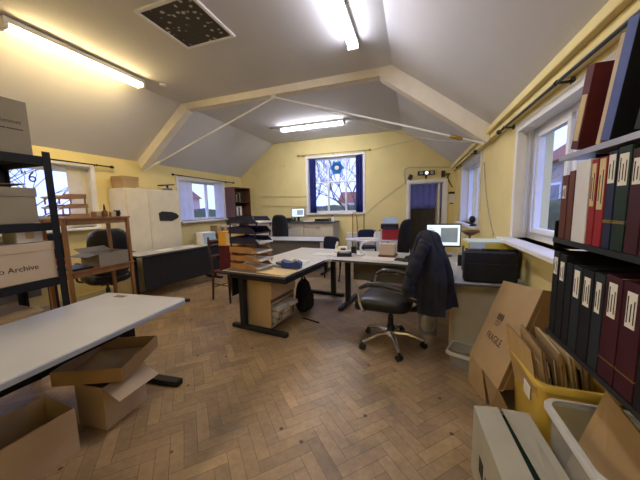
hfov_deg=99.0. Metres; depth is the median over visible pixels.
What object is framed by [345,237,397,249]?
table
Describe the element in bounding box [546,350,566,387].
file
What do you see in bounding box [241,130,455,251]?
wall
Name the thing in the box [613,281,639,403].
volume
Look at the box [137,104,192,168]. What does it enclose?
ceiling beam
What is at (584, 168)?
volume
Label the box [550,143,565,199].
house
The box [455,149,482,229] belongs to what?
window
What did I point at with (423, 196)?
curtain
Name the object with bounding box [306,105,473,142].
cable
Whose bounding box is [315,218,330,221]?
box
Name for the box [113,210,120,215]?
cup
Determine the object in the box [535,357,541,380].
file
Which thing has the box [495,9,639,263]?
window
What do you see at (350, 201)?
house
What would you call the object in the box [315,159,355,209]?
bare tree
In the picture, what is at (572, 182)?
volume
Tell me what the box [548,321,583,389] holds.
file
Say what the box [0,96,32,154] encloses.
storage box
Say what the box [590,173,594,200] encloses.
print
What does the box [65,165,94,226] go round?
vertical blind
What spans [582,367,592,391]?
file
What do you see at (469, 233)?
corner shelf
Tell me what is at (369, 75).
ceiling beam
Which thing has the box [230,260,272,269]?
tray
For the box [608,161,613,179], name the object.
print
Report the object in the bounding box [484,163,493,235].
cable
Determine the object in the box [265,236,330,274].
office desk
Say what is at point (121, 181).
carton
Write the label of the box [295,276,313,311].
backpack
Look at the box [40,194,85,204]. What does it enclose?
tray
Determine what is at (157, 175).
wall
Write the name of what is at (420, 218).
wall
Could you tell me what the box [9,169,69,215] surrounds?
bare tree
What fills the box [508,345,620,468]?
bin
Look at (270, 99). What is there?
rod
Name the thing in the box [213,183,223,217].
vertical blind
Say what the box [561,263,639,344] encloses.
volume
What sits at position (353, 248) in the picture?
pot
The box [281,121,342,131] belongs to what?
diffuser
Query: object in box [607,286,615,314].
print
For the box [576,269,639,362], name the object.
volume
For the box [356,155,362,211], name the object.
curtain
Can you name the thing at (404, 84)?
ceiling beam
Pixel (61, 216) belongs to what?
tray
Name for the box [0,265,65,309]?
computer desk
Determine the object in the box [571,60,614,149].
volume
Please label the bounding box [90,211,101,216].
carton
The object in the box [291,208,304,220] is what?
computer monitor
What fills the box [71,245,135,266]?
carton
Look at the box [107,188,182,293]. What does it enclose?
tall cabinet
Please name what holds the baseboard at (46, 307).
attached to the wall at (157, 175)
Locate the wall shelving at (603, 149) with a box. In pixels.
[545,130,639,421]
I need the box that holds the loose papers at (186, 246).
[180,245,196,247]
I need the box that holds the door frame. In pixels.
[406,178,447,252]
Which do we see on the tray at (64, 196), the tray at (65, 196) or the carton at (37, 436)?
the tray at (65, 196)
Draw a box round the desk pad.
[226,265,301,275]
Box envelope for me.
[257,267,298,276]
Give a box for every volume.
[548,250,600,332]
[554,254,638,338]
[558,175,569,238]
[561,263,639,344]
[565,170,576,239]
[567,265,639,352]
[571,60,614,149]
[571,158,597,243]
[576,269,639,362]
[585,158,599,244]
[587,272,639,371]
[592,156,609,246]
[596,32,625,143]
[597,274,639,386]
[600,12,639,140]
[601,150,619,248]
[609,144,639,251]
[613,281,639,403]
[623,148,639,255]
[633,350,639,411]
[634,109,639,128]
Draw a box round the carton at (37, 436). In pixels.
[0,395,79,479]
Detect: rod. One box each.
[141,98,271,172]
[276,97,483,144]
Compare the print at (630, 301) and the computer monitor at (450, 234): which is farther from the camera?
the computer monitor at (450, 234)
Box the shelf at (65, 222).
[39,216,136,309]
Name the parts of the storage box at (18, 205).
box lid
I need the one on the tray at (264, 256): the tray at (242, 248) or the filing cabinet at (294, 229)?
the tray at (242, 248)
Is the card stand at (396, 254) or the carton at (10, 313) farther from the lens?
the card stand at (396, 254)
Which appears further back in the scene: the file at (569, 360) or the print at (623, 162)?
the file at (569, 360)
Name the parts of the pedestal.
drawer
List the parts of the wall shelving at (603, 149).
shelf, shelf, shelf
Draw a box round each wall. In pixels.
[0,145,240,306]
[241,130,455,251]
[410,208,440,249]
[453,39,639,429]
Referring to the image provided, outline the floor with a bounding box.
[0,262,514,479]
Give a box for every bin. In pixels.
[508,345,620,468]
[544,398,639,479]
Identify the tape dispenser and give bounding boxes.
[281,259,301,268]
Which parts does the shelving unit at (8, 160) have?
shelf, post, post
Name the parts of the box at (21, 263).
box lid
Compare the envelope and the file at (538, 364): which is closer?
the file at (538, 364)
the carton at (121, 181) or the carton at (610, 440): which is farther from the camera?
the carton at (121, 181)
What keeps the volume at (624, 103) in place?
on the wall shelving at (603, 149)
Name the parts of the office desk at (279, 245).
modesty panel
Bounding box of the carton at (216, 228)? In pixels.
[210,225,221,231]
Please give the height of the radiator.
0.720 m
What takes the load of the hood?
attached to the jacket
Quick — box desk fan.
[158,184,173,189]
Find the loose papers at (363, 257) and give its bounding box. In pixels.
[359,256,394,260]
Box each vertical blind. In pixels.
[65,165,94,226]
[178,179,194,220]
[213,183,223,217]
[521,125,536,235]
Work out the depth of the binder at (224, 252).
4.13 m
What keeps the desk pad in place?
on the desk at (363, 269)
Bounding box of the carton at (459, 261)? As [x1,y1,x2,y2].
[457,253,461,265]
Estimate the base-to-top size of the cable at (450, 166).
0.410 m
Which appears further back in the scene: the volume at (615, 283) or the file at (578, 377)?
the file at (578, 377)
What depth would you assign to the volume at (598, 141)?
0.85 m
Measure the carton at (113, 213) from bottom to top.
0.061 m
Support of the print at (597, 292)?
attached to the volume at (600, 277)
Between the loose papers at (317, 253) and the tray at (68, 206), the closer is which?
the tray at (68, 206)
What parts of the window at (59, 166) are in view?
sash, sill, trim, curtain rail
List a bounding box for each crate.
[382,228,398,239]
[461,245,518,270]
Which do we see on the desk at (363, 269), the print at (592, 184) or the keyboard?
the keyboard
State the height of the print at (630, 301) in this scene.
0.076 m
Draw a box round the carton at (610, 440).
[564,391,639,479]
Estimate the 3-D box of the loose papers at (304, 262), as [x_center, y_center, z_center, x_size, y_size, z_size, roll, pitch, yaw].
[-0.287,0.275,3.404,0.325,0.011,0.354,1,7,19]
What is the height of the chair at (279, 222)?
1.239 m
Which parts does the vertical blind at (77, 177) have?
head rail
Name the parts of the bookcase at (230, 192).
panel, panel, panel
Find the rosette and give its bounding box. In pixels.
[329,160,343,174]
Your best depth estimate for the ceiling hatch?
2.59 m
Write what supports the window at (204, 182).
in the wall at (157, 175)
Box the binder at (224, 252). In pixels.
[219,246,236,269]
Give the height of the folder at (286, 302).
0.051 m
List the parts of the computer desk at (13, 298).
modesty panel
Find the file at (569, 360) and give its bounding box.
[543,332,577,389]
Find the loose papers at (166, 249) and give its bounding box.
[152,248,173,251]
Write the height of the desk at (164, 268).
0.720 m
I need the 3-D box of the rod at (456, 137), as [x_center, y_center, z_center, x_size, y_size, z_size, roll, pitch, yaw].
[0.661,-1.661,3.723,2.808,0.958,0.048,1,7,19]
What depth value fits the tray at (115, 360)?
1.96 m
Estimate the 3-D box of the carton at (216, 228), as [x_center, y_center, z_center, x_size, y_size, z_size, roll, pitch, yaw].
[-2.507,-0.272,6.594,0.202,0.161,0.160,2,8,24]
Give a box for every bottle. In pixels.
[102,204,107,216]
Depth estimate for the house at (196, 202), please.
38.50 m
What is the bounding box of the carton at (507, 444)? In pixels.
[471,406,569,479]
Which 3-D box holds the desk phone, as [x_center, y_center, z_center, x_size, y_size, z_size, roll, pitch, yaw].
[0.313,0.104,4.085,0.180,0.159,0.200,0,7,9]
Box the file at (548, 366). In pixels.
[546,361,552,385]
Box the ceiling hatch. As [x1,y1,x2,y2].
[134,0,235,49]
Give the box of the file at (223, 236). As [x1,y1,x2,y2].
[218,231,243,245]
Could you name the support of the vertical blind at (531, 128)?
attached to the window at (560, 111)
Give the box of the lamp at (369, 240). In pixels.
[356,238,380,255]
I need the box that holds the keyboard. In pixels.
[394,258,407,261]
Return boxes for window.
[0,158,113,236]
[171,173,233,222]
[261,149,370,214]
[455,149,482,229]
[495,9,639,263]
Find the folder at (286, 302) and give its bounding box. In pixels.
[271,296,297,310]
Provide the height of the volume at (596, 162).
0.285 m
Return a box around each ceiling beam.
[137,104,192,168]
[183,66,385,111]
[380,64,490,144]
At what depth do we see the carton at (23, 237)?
1.86 m
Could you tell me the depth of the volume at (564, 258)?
1.08 m
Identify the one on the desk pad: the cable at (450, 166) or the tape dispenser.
the tape dispenser
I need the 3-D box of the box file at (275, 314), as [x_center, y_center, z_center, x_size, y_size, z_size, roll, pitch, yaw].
[-0.553,0.847,3.377,0.302,0.075,0.340,2,7,23]
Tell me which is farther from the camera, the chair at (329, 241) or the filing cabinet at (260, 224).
the filing cabinet at (260, 224)
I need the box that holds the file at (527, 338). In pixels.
[520,324,547,383]
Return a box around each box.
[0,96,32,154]
[0,183,38,224]
[0,241,57,287]
[286,218,295,221]
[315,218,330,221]
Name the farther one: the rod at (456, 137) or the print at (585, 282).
the rod at (456, 137)
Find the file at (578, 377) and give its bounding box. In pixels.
[575,366,581,389]
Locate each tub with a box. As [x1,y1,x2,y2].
[446,340,472,360]
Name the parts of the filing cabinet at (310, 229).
drawer, drawer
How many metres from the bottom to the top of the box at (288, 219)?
0.101 m
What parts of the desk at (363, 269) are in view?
under frame, modesty panel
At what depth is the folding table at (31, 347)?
1.65 m
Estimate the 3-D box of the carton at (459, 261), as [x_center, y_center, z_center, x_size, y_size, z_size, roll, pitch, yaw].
[1.612,0.218,3.043,0.142,0.121,0.160,2,8,29]
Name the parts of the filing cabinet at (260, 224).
drawer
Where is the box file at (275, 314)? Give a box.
[271,305,292,317]
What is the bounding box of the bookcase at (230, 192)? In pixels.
[225,187,250,234]
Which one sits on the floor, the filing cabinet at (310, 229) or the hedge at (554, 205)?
the filing cabinet at (310, 229)
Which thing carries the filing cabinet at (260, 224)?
on the floor
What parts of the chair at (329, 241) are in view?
backrest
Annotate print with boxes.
[583,280,588,303]
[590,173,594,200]
[595,290,599,309]
[597,170,603,203]
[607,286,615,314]
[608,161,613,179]
[618,158,627,181]
[625,296,635,325]
[633,161,639,180]
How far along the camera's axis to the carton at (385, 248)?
3.62 m
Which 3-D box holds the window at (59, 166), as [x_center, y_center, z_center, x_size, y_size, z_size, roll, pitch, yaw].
[-3.904,-0.612,3.696,0.290,1.045,2.140,1,7,19]
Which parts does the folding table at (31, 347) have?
modesty panel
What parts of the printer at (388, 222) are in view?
lid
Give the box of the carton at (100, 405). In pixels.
[74,363,158,429]
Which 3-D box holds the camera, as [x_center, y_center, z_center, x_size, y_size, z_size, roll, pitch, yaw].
[2.348,-0.293,4.216,0.090,0.160,0.080,1,7,19]
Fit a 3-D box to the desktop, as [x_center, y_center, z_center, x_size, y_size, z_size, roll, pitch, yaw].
[-2.280,-0.039,5.456,0.238,0.240,0.340,3,8,31]
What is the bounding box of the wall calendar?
[448,192,454,203]
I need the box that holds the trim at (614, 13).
[451,0,639,170]
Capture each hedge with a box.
[194,208,215,217]
[317,205,355,210]
[547,198,560,230]
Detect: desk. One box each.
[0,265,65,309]
[133,244,222,294]
[221,248,423,337]
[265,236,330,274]
[446,252,529,352]
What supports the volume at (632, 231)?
on the wall shelving at (603, 149)
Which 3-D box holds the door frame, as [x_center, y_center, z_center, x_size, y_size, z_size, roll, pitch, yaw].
[2.689,-0.499,6.982,0.920,1.990,0.815,1,7,19]
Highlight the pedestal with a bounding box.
[246,280,294,328]
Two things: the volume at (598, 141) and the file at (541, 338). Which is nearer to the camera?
the volume at (598, 141)
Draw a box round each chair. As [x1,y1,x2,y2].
[74,228,134,292]
[207,237,231,303]
[272,215,288,236]
[323,236,341,281]
[355,238,427,361]
[358,229,376,250]
[370,219,411,281]
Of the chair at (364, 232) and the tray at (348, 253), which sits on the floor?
the chair at (364, 232)
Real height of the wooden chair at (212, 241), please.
0.982 m
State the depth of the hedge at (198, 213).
12.11 m
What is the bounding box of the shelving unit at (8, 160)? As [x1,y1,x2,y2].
[0,151,69,397]
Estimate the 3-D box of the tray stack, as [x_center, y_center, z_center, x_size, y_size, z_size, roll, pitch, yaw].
[1.627,0.035,2.642,0.400,0.068,0.280,1,7,17]
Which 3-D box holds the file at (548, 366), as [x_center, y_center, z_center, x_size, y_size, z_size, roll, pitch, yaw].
[1.171,0.737,1.466,0.075,0.332,0.303,1,7,17]
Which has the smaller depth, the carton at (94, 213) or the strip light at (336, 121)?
the carton at (94, 213)
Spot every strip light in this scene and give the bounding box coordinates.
[0,15,144,88]
[280,118,344,132]
[329,0,358,51]
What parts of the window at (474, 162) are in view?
curtain rail, sill, sash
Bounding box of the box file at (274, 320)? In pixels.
[272,309,291,323]
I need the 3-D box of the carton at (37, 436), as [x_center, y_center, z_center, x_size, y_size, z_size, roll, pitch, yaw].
[-1.679,1.143,1.425,0.320,0.270,0.540,1,7,22]
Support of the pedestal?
on the floor
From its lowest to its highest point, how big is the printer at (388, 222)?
0.225 m
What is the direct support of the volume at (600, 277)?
on the wall shelving at (603, 149)
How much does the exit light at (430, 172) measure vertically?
0.190 m
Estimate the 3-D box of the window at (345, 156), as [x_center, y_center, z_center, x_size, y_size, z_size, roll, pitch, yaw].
[-0.189,-1.503,7.462,3.190,1.615,0.281,1,7,19]
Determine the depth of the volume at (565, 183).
1.08 m
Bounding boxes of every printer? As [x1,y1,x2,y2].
[381,217,398,228]
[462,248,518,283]
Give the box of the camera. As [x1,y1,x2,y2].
[469,216,475,225]
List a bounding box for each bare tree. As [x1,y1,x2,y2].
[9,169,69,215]
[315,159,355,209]
[315,160,343,199]
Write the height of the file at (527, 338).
0.405 m
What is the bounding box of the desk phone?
[334,241,346,252]
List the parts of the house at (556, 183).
pane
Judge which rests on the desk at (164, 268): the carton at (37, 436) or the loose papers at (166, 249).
the loose papers at (166, 249)
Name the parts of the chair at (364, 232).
backrest, seat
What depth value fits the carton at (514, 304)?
1.84 m
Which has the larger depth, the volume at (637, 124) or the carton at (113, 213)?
the carton at (113, 213)
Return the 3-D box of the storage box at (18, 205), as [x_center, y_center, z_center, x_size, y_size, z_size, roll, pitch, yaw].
[-2.239,-0.221,1.680,0.374,0.269,0.612,1,7,19]
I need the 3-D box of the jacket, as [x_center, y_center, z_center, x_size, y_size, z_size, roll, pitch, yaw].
[1.038,0.261,2.515,0.446,0.710,0.778,2,8,27]
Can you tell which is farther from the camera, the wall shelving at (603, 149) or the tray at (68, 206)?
the tray at (68, 206)
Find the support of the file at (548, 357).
on the papers
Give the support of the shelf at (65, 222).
on the floor
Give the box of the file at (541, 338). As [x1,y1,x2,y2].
[534,326,567,387]
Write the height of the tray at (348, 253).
0.060 m
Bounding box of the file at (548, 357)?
[528,331,559,386]
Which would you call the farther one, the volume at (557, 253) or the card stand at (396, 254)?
the card stand at (396, 254)
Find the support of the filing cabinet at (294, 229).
on the floor
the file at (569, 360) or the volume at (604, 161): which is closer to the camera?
the volume at (604, 161)
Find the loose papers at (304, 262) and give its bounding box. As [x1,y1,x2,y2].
[292,259,310,264]
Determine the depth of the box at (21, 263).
1.85 m
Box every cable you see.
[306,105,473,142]
[404,166,450,183]
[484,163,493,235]
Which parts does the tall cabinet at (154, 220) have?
door, door, lock plate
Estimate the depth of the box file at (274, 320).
3.29 m
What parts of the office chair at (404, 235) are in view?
backrest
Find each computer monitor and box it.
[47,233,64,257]
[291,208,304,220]
[426,224,460,256]
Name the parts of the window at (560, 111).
sill, sash, curtain rail, sash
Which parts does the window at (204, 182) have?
curtain rail, sill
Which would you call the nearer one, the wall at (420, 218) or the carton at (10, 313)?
the carton at (10, 313)
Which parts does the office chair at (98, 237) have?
seat, backrest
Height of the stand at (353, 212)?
1.250 m
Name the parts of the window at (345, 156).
curtain rail, sill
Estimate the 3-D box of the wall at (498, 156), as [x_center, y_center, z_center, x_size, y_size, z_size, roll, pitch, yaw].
[1.710,-0.156,1.790,0.260,2.600,9.700,1,7,19]
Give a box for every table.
[0,293,189,393]
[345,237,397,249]
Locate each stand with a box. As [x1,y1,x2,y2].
[352,212,364,250]
[378,253,397,257]
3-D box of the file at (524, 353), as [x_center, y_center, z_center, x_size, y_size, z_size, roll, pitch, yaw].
[1.099,0.705,1.480,0.081,0.396,0.341,1,7,17]
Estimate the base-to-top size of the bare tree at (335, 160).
5.414 m
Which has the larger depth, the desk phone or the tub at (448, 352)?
the desk phone
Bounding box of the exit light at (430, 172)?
[418,170,434,178]
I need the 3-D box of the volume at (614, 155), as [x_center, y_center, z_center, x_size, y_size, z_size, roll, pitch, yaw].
[1.004,-0.118,0.793,0.262,0.295,0.037,1,7,19]
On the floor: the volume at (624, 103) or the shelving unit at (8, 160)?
the shelving unit at (8, 160)
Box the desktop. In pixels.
[194,231,215,244]
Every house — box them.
[192,191,201,208]
[338,192,355,205]
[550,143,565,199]
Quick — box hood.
[428,231,440,241]
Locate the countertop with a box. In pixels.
[271,221,339,222]
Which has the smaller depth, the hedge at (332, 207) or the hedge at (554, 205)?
the hedge at (554, 205)
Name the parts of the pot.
pot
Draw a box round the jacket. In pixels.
[401,230,458,317]
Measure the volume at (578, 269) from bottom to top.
0.315 m
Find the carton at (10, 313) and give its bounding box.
[0,304,44,325]
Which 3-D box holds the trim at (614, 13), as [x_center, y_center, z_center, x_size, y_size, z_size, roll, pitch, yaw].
[1.513,-1.065,1.741,0.110,0.125,9.700,1,7,19]
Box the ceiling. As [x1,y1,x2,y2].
[0,0,608,177]
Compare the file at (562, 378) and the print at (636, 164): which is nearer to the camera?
the print at (636, 164)
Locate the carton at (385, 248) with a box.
[380,243,395,254]
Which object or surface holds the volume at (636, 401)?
on the wall shelving at (603, 149)
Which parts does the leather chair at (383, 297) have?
seat, armrest, armrest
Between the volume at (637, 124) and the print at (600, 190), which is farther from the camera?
the print at (600, 190)
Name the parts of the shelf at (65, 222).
leg, leg, rail, rail, leg, leg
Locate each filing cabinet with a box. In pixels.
[249,223,271,243]
[288,223,303,236]
[303,222,338,261]
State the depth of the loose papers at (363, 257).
3.51 m
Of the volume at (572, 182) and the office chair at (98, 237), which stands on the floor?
the office chair at (98, 237)
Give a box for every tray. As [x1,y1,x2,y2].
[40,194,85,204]
[41,204,88,214]
[42,213,89,218]
[44,194,85,198]
[44,204,88,208]
[50,335,157,386]
[228,216,271,226]
[228,225,270,237]
[229,235,272,247]
[229,244,271,256]
[230,252,273,264]
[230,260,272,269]
[337,251,351,256]
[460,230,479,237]
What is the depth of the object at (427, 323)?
2.95 m
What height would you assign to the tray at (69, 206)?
0.045 m
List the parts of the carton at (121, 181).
box lid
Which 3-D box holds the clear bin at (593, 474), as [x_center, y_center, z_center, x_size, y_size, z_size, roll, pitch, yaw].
[1.095,0.957,1.016,0.332,0.446,0.432,1,7,19]
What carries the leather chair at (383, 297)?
on the floor
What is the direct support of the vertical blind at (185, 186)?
attached to the window at (204, 182)
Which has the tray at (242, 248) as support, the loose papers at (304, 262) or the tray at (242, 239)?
the tray at (242, 239)
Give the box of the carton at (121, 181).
[110,175,138,187]
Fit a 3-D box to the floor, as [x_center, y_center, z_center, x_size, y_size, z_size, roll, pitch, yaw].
[-1.123,1.087,2.919,5.991,0.004,9.902,1,7,19]
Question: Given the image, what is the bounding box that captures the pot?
[351,239,356,253]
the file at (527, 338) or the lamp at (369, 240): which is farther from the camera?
the lamp at (369, 240)
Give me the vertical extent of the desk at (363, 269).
0.720 m
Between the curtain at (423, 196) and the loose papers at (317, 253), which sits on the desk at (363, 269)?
the loose papers at (317, 253)
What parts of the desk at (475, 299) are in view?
panel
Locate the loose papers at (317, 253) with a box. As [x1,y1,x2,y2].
[310,252,354,255]
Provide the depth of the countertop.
6.94 m
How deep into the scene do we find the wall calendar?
6.38 m
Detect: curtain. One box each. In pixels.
[309,159,316,212]
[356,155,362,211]
[410,184,441,208]
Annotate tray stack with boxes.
[462,238,517,249]
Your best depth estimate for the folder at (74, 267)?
3.03 m
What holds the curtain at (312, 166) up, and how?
hanging from the window at (345, 156)
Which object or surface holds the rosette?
hanging from the window at (345, 156)
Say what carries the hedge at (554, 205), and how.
on the ground
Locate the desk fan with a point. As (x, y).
(166, 185)
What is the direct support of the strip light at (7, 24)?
attached to the ceiling
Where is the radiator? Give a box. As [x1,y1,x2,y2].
[347,232,396,251]
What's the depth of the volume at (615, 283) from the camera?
0.82 m
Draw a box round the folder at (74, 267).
[57,265,93,271]
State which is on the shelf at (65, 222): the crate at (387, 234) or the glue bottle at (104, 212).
the glue bottle at (104, 212)
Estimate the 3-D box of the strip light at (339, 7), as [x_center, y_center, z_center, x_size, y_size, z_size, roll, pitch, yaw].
[0.121,-2.025,2.274,0.120,0.100,1.504,1,7,19]
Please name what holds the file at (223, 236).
on the binder at (224, 252)
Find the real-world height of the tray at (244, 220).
0.115 m
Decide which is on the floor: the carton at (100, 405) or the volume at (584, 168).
the carton at (100, 405)
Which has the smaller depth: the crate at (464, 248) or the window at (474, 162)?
the crate at (464, 248)
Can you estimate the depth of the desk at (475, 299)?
2.53 m
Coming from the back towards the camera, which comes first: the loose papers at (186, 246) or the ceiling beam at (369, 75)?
the loose papers at (186, 246)
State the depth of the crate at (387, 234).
5.41 m
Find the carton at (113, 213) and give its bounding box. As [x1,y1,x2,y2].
[109,211,115,216]
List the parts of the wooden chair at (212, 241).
leg, seat, leg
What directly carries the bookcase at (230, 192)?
on the floor
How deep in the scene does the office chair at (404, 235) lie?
4.59 m
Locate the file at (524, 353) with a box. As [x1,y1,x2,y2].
[505,322,537,396]
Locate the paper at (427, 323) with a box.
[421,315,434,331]
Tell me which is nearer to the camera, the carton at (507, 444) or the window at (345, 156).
the carton at (507, 444)
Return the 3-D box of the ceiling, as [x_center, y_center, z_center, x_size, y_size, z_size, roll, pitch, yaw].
[-1.184,-1.681,2.584,5.780,1.035,9.800,1,7,19]
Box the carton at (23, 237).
[2,231,42,243]
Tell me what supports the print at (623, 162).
attached to the volume at (626, 153)
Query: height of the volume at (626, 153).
0.300 m
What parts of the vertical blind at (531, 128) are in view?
head rail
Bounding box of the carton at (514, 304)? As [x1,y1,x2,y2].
[468,280,550,409]
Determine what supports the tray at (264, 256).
on the tray at (236, 264)
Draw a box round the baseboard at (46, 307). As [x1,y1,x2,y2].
[35,285,118,311]

